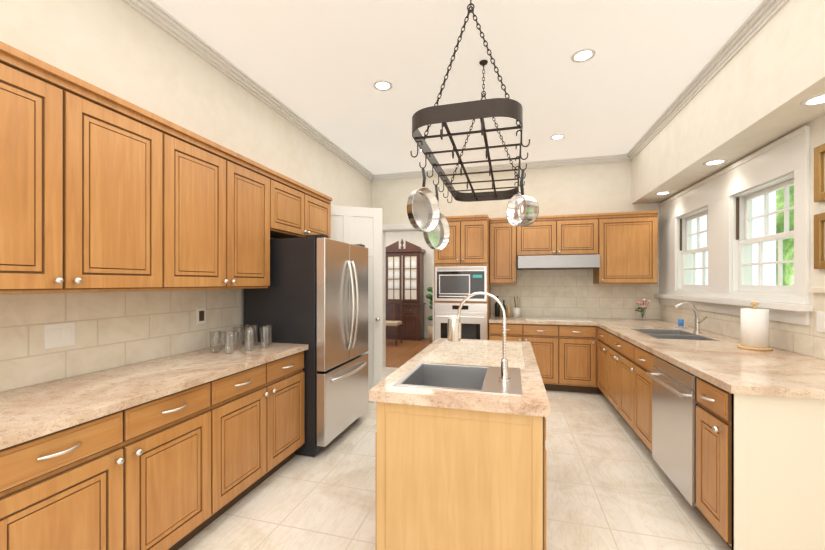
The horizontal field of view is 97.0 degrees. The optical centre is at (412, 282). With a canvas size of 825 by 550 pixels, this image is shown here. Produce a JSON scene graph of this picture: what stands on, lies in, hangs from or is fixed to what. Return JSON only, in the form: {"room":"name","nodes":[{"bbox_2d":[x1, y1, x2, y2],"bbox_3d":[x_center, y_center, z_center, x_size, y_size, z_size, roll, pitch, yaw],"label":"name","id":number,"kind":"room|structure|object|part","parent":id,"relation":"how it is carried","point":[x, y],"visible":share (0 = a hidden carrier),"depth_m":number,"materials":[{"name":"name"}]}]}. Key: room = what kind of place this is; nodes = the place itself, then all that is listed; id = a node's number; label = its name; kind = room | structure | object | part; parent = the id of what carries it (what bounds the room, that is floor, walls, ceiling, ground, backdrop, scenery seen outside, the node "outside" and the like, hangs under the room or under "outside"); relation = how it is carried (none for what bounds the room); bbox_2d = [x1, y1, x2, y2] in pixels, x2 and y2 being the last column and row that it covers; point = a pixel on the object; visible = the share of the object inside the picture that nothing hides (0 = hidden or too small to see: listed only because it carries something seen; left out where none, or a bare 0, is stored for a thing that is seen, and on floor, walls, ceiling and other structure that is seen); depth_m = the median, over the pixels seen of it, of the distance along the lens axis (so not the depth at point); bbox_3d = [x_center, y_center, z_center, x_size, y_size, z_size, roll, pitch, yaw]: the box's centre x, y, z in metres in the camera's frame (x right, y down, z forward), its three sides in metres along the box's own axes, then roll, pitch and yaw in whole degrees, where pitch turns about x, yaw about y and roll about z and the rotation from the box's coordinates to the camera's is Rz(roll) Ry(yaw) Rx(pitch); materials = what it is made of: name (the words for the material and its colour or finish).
{"room":"kitchen","nodes":[
{"label":"kitchen","id":0,"kind":"room"},
{"bbox_2d":[0,0,370,391],"bbox_3d":[-1.795,-0.175,2.146,0.150,3.150,8.300,0,0,15],"label":"wall","id":1,"kind":"structure","parent":0,"point":[122,49],"depth_m":2.43,"materials":[{"name":"paint"}]},
{"bbox_2d":[0,45,179,293],"bbox_3d":[-1.674,-0.420,1.628,0.344,0.920,1.069,0,0,15],"label":"upper cabinet","id":2,"kind":"object","parent":1,"relation":"attached to","point":[101,190],"depth_m":1.64,"materials":[{"name":"brown wood"}]},
{"bbox_2d":[0,289,239,391],"bbox_3d":[-2.081,0.267,0.799,0.004,0.443,4.730,0,0,15],"label":"tile backsplash","id":3,"kind":"structure","parent":1,"relation":"attached to","point":[117,329],"depth_m":2.06,"materials":[{"name":"tile"}]},
{"bbox_2d":[44,322,74,348],"bbox_3d":[-1.787,0.265,1.853,0.010,0.120,0.130,0,0,15],"label":"switch plate","id":4,"kind":"object","parent":3,"relation":"attached to","point":[59,335],"visible":1,"depth_m":1.85,"materials":[{"name":"white plastic"}]},
{"bbox_2d":[197,308,205,323],"bbox_3d":[-1.559,0.242,2.696,0.008,0.115,0.075,0,0,15],"label":"electrical outlet plate","id":5,"kind":"object","parent":3,"relation":"attached to","point":[201,315],"visible":1,"depth_m":2.69,"materials":[{"name":"white plastic"}]},
{"bbox_2d":[180,129,271,289],"bbox_3d":[-1.438,-0.420,2.496,0.344,0.920,1.001,0,0,15],"label":"upper cabinet","id":6,"kind":"object","parent":1,"relation":"attached to","point":[226,199],"depth_m":2.44,"materials":[{"name":"brown wood"}]},
{"bbox_2d":[123,0,374,180],"bbox_3d":[-1.687,-1.710,2.116,0.074,0.080,8.000,0,0,15],"label":"crown molding","id":7,"kind":"structure","parent":1,"relation":"attached to","point":[151,10],"depth_m":2.92,"materials":[{"name":"white paint"}]},
{"bbox_2d":[272,173,331,238],"bbox_3d":[-1.173,-0.655,3.473,0.344,0.450,1.022,0,0,15],"label":"upper cabinet","id":8,"kind":"object","parent":1,"relation":"attached to","point":[297,211],"depth_m":3.32,"materials":[{"name":"brown wood"}]},
{"bbox_2d":[331,205,381,400],"bbox_3d":[-0.753,0.251,4.266,0.718,2.275,0.509,0,0,15],"label":"door","id":9,"kind":"structure","parent":1,"relation":"in","point":[357,225],"depth_m":4.31,"materials":[{"name":"white paint"}]},
{"bbox_2d":[386,231,432,332],"bbox_3d":[0.051,-0.100,9.416,5.000,3.000,0.100,0,0,15],"label":"wall","id":10,"kind":"structure","parent":0,"point":[415,238],"depth_m":9.29,"materials":[{"name":"paint"}]},
{"bbox_2d":[178,338,730,549],"bbox_3d":[-0.470,1.450,3.495,6.900,0.100,11.600,0,0,15],"label":"floor","id":11,"kind":"structure","parent":0,"point":[610,485],"depth_m":2.38,"materials":[{"name":"tile"}]},
{"bbox_2d":[0,449,3,549],"bbox_3d":[-1.713,0.965,0.963,0.619,0.870,0.597,0,0,15],"label":"base cabinet","id":12,"kind":"object","parent":11,"relation":"on","point":[1,450],"depth_m":1.19,"materials":[{"name":"brown wood"}]},
{"bbox_2d":[4,405,143,549],"bbox_3d":[-1.590,0.965,1.416,0.619,0.870,0.597,0,0,15],"label":"base cabinet","id":13,"kind":"object","parent":11,"relation":"on","point":[82,487],"depth_m":1.40,"materials":[{"name":"brown wood"}]},
{"bbox_2d":[0,341,307,448],"bbox_3d":[-1.766,0.510,0.710,0.650,0.040,4.744,0,0,15],"label":"countertop","id":14,"kind":"structure","parent":13,"relation":"on","point":[28,413],"depth_m":1.70,"materials":[{"name":"beige stone"}]},
{"bbox_2d":[209,330,218,352],"bbox_3d":[-1.393,0.413,2.575,0.070,0.150,0.072,0,0,15],"label":"glass","id":15,"kind":"object","parent":14,"relation":"on","point":[217,332],"depth_m":2.57,"materials":[{"name":"clear glass"}]},
{"bbox_2d":[219,329,239,353],"bbox_3d":[-1.271,0.411,2.532,0.070,0.155,0.072,0,0,15],"label":"glass","id":16,"kind":"object","parent":14,"relation":"on","point":[233,335],"depth_m":2.64,"materials":[{"name":"clear glass"}]},
{"bbox_2d":[240,327,257,350],"bbox_3d":[-1.186,0.411,2.654,0.070,0.155,0.072,0,0,15],"label":"glass","id":17,"kind":"object","parent":14,"relation":"on","point":[247,333],"depth_m":2.77,"materials":[{"name":"clear glass"}]},
{"bbox_2d":[259,325,272,347],"bbox_3d":[-1.123,0.411,2.771,0.070,0.155,0.072,0,0,15],"label":"glass","id":18,"kind":"object","parent":14,"relation":"on","point":[267,333],"depth_m":2.80,"materials":[{"name":"clear glass"}]},
{"bbox_2d":[144,377,223,549],"bbox_3d":[-1.467,0.965,1.870,0.619,0.870,0.597,0,0,15],"label":"base cabinet","id":19,"kind":"object","parent":11,"relation":"on","point":[175,452],"depth_m":1.84,"materials":[{"name":"brown wood"}]},
{"bbox_2d":[224,361,275,511],"bbox_3d":[-1.343,0.965,2.323,0.619,0.870,0.597,0,0,15],"label":"base cabinet","id":20,"kind":"object","parent":11,"relation":"on","point":[250,395],"depth_m":2.31,"materials":[{"name":"brown wood"}]},
{"bbox_2d":[276,349,307,470],"bbox_3d":[-1.229,0.965,2.746,0.619,0.870,0.533,0,0,15],"label":"base cabinet","id":21,"kind":"object","parent":11,"relation":"on","point":[290,375],"depth_m":2.73,"materials":[{"name":"brown wood"}]},
{"bbox_2d":[244,234,367,456],"bbox_3d":[-0.907,0.505,3.417,0.837,1.790,0.910,0,0,15],"label":"fridge","id":22,"kind":"object","parent":11,"relation":"on","point":[284,303],"depth_m":3.00,"materials":[{"name":"silver metal"}]},
{"bbox_3d":[-0.616,0.469,3.338,0.090,1.661,0.906,0,0,15],"label":"fridge door","id":23,"kind":"part","parent":22,"relation":"part of","materials":[{"name":"silver metal"}]},
{"bbox_3d":[-0.542,0.304,3.318,0.080,1.017,0.719,0,0,15],"label":"fridge handle","id":24,"kind":"part","parent":22,"relation":"part of","materials":[{"name":"silver metal"}]},
{"bbox_2d":[386,299,402,345],"bbox_3d":[-0.505,0.890,8.324,0.460,1.020,0.460,0,0,15],"label":"dining chair","id":25,"kind":"object","parent":11,"relation":"on","point":[393,323],"visible":0.6,"depth_m":8.45,"materials":[{"name":"brown wood"}]},
{"bbox_2d":[386,239,425,340],"bbox_3d":[-0.215,0.145,9.162,1.000,2.510,0.490,0,0,15],"label":"china cabinet","id":26,"kind":"object","parent":11,"relation":"on","point":[405,275],"visible":0.96,"depth_m":8.98,"materials":[{"name":"brown wood"}]},
{"bbox_2d":[426,287,432,341],"bbox_3d":[0.560,0.699,8.818,0.435,1.402,0.494,0,0,15],"label":"potted plant","id":27,"kind":"object","parent":11,"relation":"on","point":[430,318],"visible":0.27,"depth_m":8.72,"materials":[{"name":"green plant"}]},
{"bbox_2d":[434,214,490,340],"bbox_3d":[0.723,0.245,5.225,0.735,2.310,0.725,0,0,15],"label":"tall cabinet","id":28,"kind":"object","parent":11,"relation":"on","point":[461,265],"visible":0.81,"depth_m":4.94,"materials":[{"name":"brown wood"}]},
{"bbox_2d":[376,352,549,549],"bbox_3d":[0.392,0.970,2.357,0.838,0.860,1.586,0,0,15],"label":"kitchen island","id":29,"kind":"object","parent":11,"relation":"on","point":[460,445],"depth_m":1.59,"materials":[{"name":"brown wood"}]},
{"bbox_2d":[369,340,549,419],"bbox_3d":[0.392,0.515,2.360,0.780,0.050,1.640,0,0,15],"label":"island countertop","id":30,"kind":"structure","parent":29,"relation":"on","point":[535,402],"depth_m":1.65,"materials":[{"name":"beige stone"}]},
{"bbox_2d":[393,360,524,395],"bbox_3d":[0.261,0.592,1.914,0.590,0.212,0.520,0,0,15],"label":"sink","id":31,"kind":"object","parent":30,"relation":"in","point":[426,373],"depth_m":2.12,"materials":[{"name":"grey metal"}]},
{"bbox_2d":[445,292,512,383],"bbox_3d":[0.324,0.265,1.818,0.316,0.442,0.167,0,0,15],"label":"faucet","id":32,"kind":"object","parent":30,"relation":"on","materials":[{"name":"silver metal"}]},
{"bbox_2d":[489,321,528,341],"bbox_3d":[1.341,0.965,5.109,0.501,0.870,0.624,0,0,15],"label":"base cabinet","id":33,"kind":"object","parent":11,"relation":"on","point":[515,330],"depth_m":4.80,"materials":[{"name":"brown wood"}]},
{"bbox_2d":[529,321,552,390],"bbox_3d":[1.732,0.965,5.003,0.563,0.870,0.624,0,0,15],"label":"base cabinet","id":34,"kind":"object","parent":11,"relation":"on","point":[540,336],"depth_m":4.70,"materials":[{"name":"brown wood"}]},
{"bbox_2d":[553,325,588,392],"bbox_3d":[2.126,0.965,4.859,0.527,0.870,0.694,0,0,15],"label":"base cabinet","id":35,"kind":"object","parent":11,"relation":"on","point":[570,342],"depth_m":4.61,"materials":[{"name":"brown wood"}]},
{"bbox_2d":[589,325,624,412],"bbox_3d":[2.619,0.965,4.154,0.973,0.870,0.618,0,0,15],"label":"base cabinet","id":36,"kind":"object","parent":11,"relation":"on","point":[606,351],"depth_m":4.03,"materials":[{"name":"brown wood"}]},
{"bbox_2d":[489,317,676,324],"bbox_3d":[2.169,0.510,4.878,2.220,0.040,0.635,0,0,15],"label":"countertop","id":37,"kind":"structure","parent":36,"relation":"on","point":[592,321],"depth_m":4.65,"materials":[{"name":"beige stone"}]},
{"bbox_2d":[495,296,499,316],"bbox_3d":[1.233,0.339,5.302,0.071,0.300,0.071,0,0,0],"label":"bottle","id":38,"kind":"object","parent":37,"relation":"on","point":[497,307],"depth_m":5.27,"materials":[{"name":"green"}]},
{"bbox_2d":[502,300,510,316],"bbox_3d":[1.354,0.369,5.272,0.136,0.240,0.060,0,0,42],"label":"bottle","id":39,"kind":"object","parent":37,"relation":"on","point":[508,309],"depth_m":5.23,"materials":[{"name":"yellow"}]},
{"bbox_2d":[513,297,520,317],"bbox_3d":[1.491,0.344,5.221,0.107,0.291,0.110,0,0,15],"label":"utensil holder","id":40,"kind":"object","parent":37,"relation":"on","point":[516,311],"depth_m":5.19,"materials":[{"name":"white ceramic"}]},
{"bbox_2d":[525,317,588,320],"bbox_3d":[1.944,0.486,4.945,0.801,0.008,0.505,0,0,15],"label":"cooktop","id":41,"kind":"object","parent":37,"relation":"in","point":[526,318],"depth_m":4.82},
{"bbox_2d":[635,298,650,320],"bbox_3d":[2.998,0.342,4.752,0.173,0.293,0.159,0,0,15],"label":"flower vase","id":42,"kind":"object","parent":37,"relation":"on","point":[643,306],"visible":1,"depth_m":4.73,"materials":[{"name":"clear glass"}]},
{"bbox_2d":[625,341,644,443],"bbox_3d":[2.296,0.965,2.862,0.918,0.870,0.559,0,0,15],"label":"base cabinet","id":43,"kind":"object","parent":11,"relation":"on","point":[634,355],"depth_m":3.12,"materials":[{"name":"brown wood"}]},
{"bbox_2d":[645,349,688,501],"bbox_3d":[2.141,0.965,2.291,0.918,0.870,0.752,0,0,15],"label":"dishwasher","id":44,"kind":"object","parent":11,"relation":"on","point":[666,384],"depth_m":2.43,"materials":[{"name":"silver metal"}]},
{"bbox_2d":[689,373,824,549],"bbox_3d":[2.014,0.965,1.824,0.918,0.870,0.345,0,0,15],"label":"base cabinet","id":45,"kind":"object","parent":11,"relation":"on","point":[729,432],"depth_m":1.75,"materials":[{"name":"brown"}]},
{"bbox_2d":[597,321,824,400],"bbox_3d":[2.340,0.550,3.016,0.914,0.120,2.869,0,0,15],"label":"countertop","id":46,"kind":"structure","parent":45,"relation":"on","point":[776,372],"depth_m":2.22,"materials":[{"name":"beige stone"}]},
{"bbox_2d":[637,329,716,340],"bbox_3d":[2.463,0.590,3.496,0.464,0.207,0.744,0,0,15],"label":"sink","id":47,"kind":"object","parent":46,"relation":"in","point":[673,334],"depth_m":3.51,"materials":[{"name":"grey metal"}]},
{"bbox_2d":[675,319,687,327],"bbox_3d":[2.959,0.444,4.025,0.124,0.090,0.124,0,0,15],"label":"cup","id":48,"kind":"object","parent":46,"relation":"on","point":[680,323],"visible":1,"depth_m":4.00,"materials":[{"name":"blue plastic"}]},
{"bbox_2d":[674,301,706,332],"bbox_3d":[2.713,0.336,3.583,0.247,0.308,0.168,0,0,15],"label":"faucet","id":49,"kind":"object","parent":46,"relation":"on","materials":[{"name":"silver metal"}]},
{"bbox_2d":[737,301,772,350],"bbox_3d":[2.554,0.313,2.726,0.196,0.352,0.196,0,0,15],"label":"paper towel holder","id":50,"kind":"object","parent":46,"relation":"on","point":[754,328],"visible":1,"depth_m":2.67,"materials":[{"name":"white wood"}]},
{"bbox_2d":[153,0,763,174],"bbox_3d":[0.280,-1.800,1.582,4.450,0.100,8.300,0,0,15],"label":"ceiling","id":51,"kind":"structure","parent":0,"point":[322,66],"depth_m":2.90,"materials":[{"name":"white paint"}]},
{"bbox_2d":[373,80,392,90],"bbox_3d":[-0.262,-1.746,3.232,0.168,0.008,0.168,0,0,-30],"label":"recessed light","id":52,"kind":"object","parent":51,"relation":"in","point":[382,85],"depth_m":3.23,"materials":[{"name":"white paint"}]},
{"bbox_2d":[407,0,538,249],"bbox_3d":[0.443,-0.985,2.420,0.718,1.530,1.702,0,0,15],"label":"pot rack","id":53,"kind":"object","parent":51,"relation":"hanging from","point":[427,218],"visible":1,"depth_m":2.09,"materials":[{"name":"brown metal"}]},
{"bbox_2d":[550,134,564,139],"bbox_3d":[1.736,-1.746,4.368,0.168,0.008,0.168,0,0,6],"label":"recessed light","id":54,"kind":"object","parent":51,"relation":"in","point":[557,136],"depth_m":4.35,"materials":[{"name":"white paint"}]},
{"bbox_2d":[571,48,594,62],"bbox_3d":[1.311,-1.746,2.804,0.168,0.008,0.168,0,0,-30],"label":"recessed light","id":55,"kind":"object","parent":51,"relation":"in","point":[583,55],"depth_m":2.80,"materials":[{"name":"white paint"}]},
{"bbox_2d":[655,191,671,194],"bbox_3d":[3.002,-1.076,4.376,0.168,0.008,0.168,0,0,-30],"label":"recessed light","id":56,"kind":"object","parent":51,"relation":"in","point":[664,192],"depth_m":4.37,"materials":[{"name":"white paint"}]},
{"bbox_2d":[703,159,726,165],"bbox_3d":[2.698,-1.076,3.257,0.168,0.008,0.168,0,0,-30],"label":"recessed light","id":57,"kind":"object","parent":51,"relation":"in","point":[717,161],"depth_m":3.25,"materials":[{"name":"white paint"}]},
{"bbox_2d":[800,93,824,106],"bbox_3d":[2.394,-1.076,2.137,0.168,0.008,0.168,0,0,6],"label":"recessed light","id":58,"kind":"object","parent":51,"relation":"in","point":[818,99],"depth_m":2.15,"materials":[{"name":"white paint"}]},
{"bbox_2d":[371,161,660,319],"bbox_3d":[1.348,-0.175,5.514,4.450,3.150,0.150,0,0,15],"label":"wall","id":59,"kind":"structure","parent":0,"point":[586,189],"depth_m":5.29,"materials":[{"name":"paint"}]},
{"bbox_2d":[382,223,433,368],"bbox_3d":[-0.068,0.228,5.890,1.030,2.345,0.168,0,0,15],"label":"door frame","id":60,"kind":"structure","parent":59,"relation":"attached to","point":[395,227],"depth_m":5.94,"materials":[{"name":"white paint"}]},
{"bbox_2d":[375,154,626,180],"bbox_3d":[1.155,-1.710,5.451,3.630,0.080,0.074,0,0,15],"label":"crown molding","id":61,"kind":"structure","parent":59,"relation":"attached to","point":[618,157],"depth_m":5.32,"materials":[{"name":"white paint"}]},
{"bbox_2d":[489,219,516,282],"bbox_3d":[1.337,-0.435,5.256,0.425,0.890,0.343,0,0,15],"label":"upper cabinet","id":62,"kind":"object","parent":59,"relation":"attached to","point":[503,236],"depth_m":5.10,"materials":[{"name":"brown wood"}]},
{"bbox_2d":[517,213,600,269],"bbox_3d":[1.964,-0.540,5.007,1.033,0.680,0.494,0,0,15],"label":"upper cabinet","id":63,"kind":"object","parent":59,"relation":"attached to","point":[552,242],"depth_m":4.87,"materials":[{"name":"brown wood"}]},
{"bbox_2d":[492,270,659,318],"bbox_3d":[2.254,0.150,5.188,2.210,0.678,0.005,0,0,15],"label":"tile backsplash","id":64,"kind":"structure","parent":59,"relation":"attached to","point":[541,293],"depth_m":5.18,"materials":[{"name":"tile"}]},
{"bbox_2d":[593,211,658,282],"bbox_3d":[2.782,-0.435,4.863,0.739,0.890,0.343,0,0,15],"label":"upper cabinet","id":65,"kind":"object","parent":59,"relation":"attached to","point":[616,248],"depth_m":4.69,"materials":[{"name":"brown wood"}]},
{"bbox_2d":[631,0,824,359],"bbox_3d":[2.186,-0.175,1.064,0.500,3.150,8.300,0,0,15],"label":"wall","id":66,"kind":"structure","parent":0,"point":[760,86],"depth_m":2.55,"materials":[{"name":"paint"}]},
{"bbox_2d":[627,0,788,160],"bbox_3d":[1.909,-1.710,1.139,0.074,0.080,8.000,0,0,15],"label":"crown molding","id":67,"kind":"structure","parent":66,"relation":"attached to","point":[760,17],"depth_m":2.85,"materials":[{"name":"white paint"}]},
{"bbox_2d":[654,126,813,324],"bbox_3d":[3.023,-0.385,3.640,0.235,1.340,2.560,0,0,15],"label":"window","id":68,"kind":"structure","parent":66,"relation":"in","point":[731,240],"depth_m":3.27,"materials":[{"name":"white paint"}]},
{"bbox_2d":[661,293,824,359],"bbox_3d":[2.791,0.252,2.931,0.010,0.474,4.080,0,0,15],"label":"tile backsplash","id":69,"kind":"structure","parent":66,"relation":"attached to","point":[802,339],"depth_m":2.74,"materials":[{"name":"tile"}]},
{"bbox_2d":[816,311,824,332],"bbox_3d":[2.628,0.250,2.338,0.012,0.130,0.090,0,0,15],"label":"electrical outlet plate","id":70,"kind":"object","parent":69,"relation":"attached to","point":[820,321],"visible":1,"depth_m":2.35,"materials":[{"name":"white plastic"}]},
{"bbox_2d":[809,287,824,292],"bbox_3d":[2.444,0.044,1.690,0.030,0.039,1.504,0,0,15],"label":"trim","id":71,"kind":"structure","parent":66,"relation":"attached to","point":[816,289],"depth_m":2.35,"materials":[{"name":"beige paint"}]},
{"bbox_2d":[814,143,824,201],"bbox_3d":[2.574,-0.703,2.174,0.029,0.355,0.425,0,0,15],"label":"picture frame","id":72,"kind":"object","parent":66,"relation":"attached to","point":[819,196],"depth_m":2.34,"materials":[{"name":"brown wood"}]},
{"bbox_2d":[814,212,824,268],"bbox_3d":[2.574,-0.267,2.174,0.029,0.355,0.425,0,0,15],"label":"picture frame","id":73,"kind":"object","parent":66,"relation":"attached to","point":[819,219],"depth_m":2.34,"materials":[{"name":"brown wood"}]},
{"label":"outside","id":74,"kind":"structure","parent":0,"visible":0},
{"bbox_2d":[776,185,793,285],"bbox_3d":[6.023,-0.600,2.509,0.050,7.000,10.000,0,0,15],"label":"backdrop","id":75,"kind":"structure","parent":74,"point":[786,273],"depth_m":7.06,"materials":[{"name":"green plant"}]}
]}

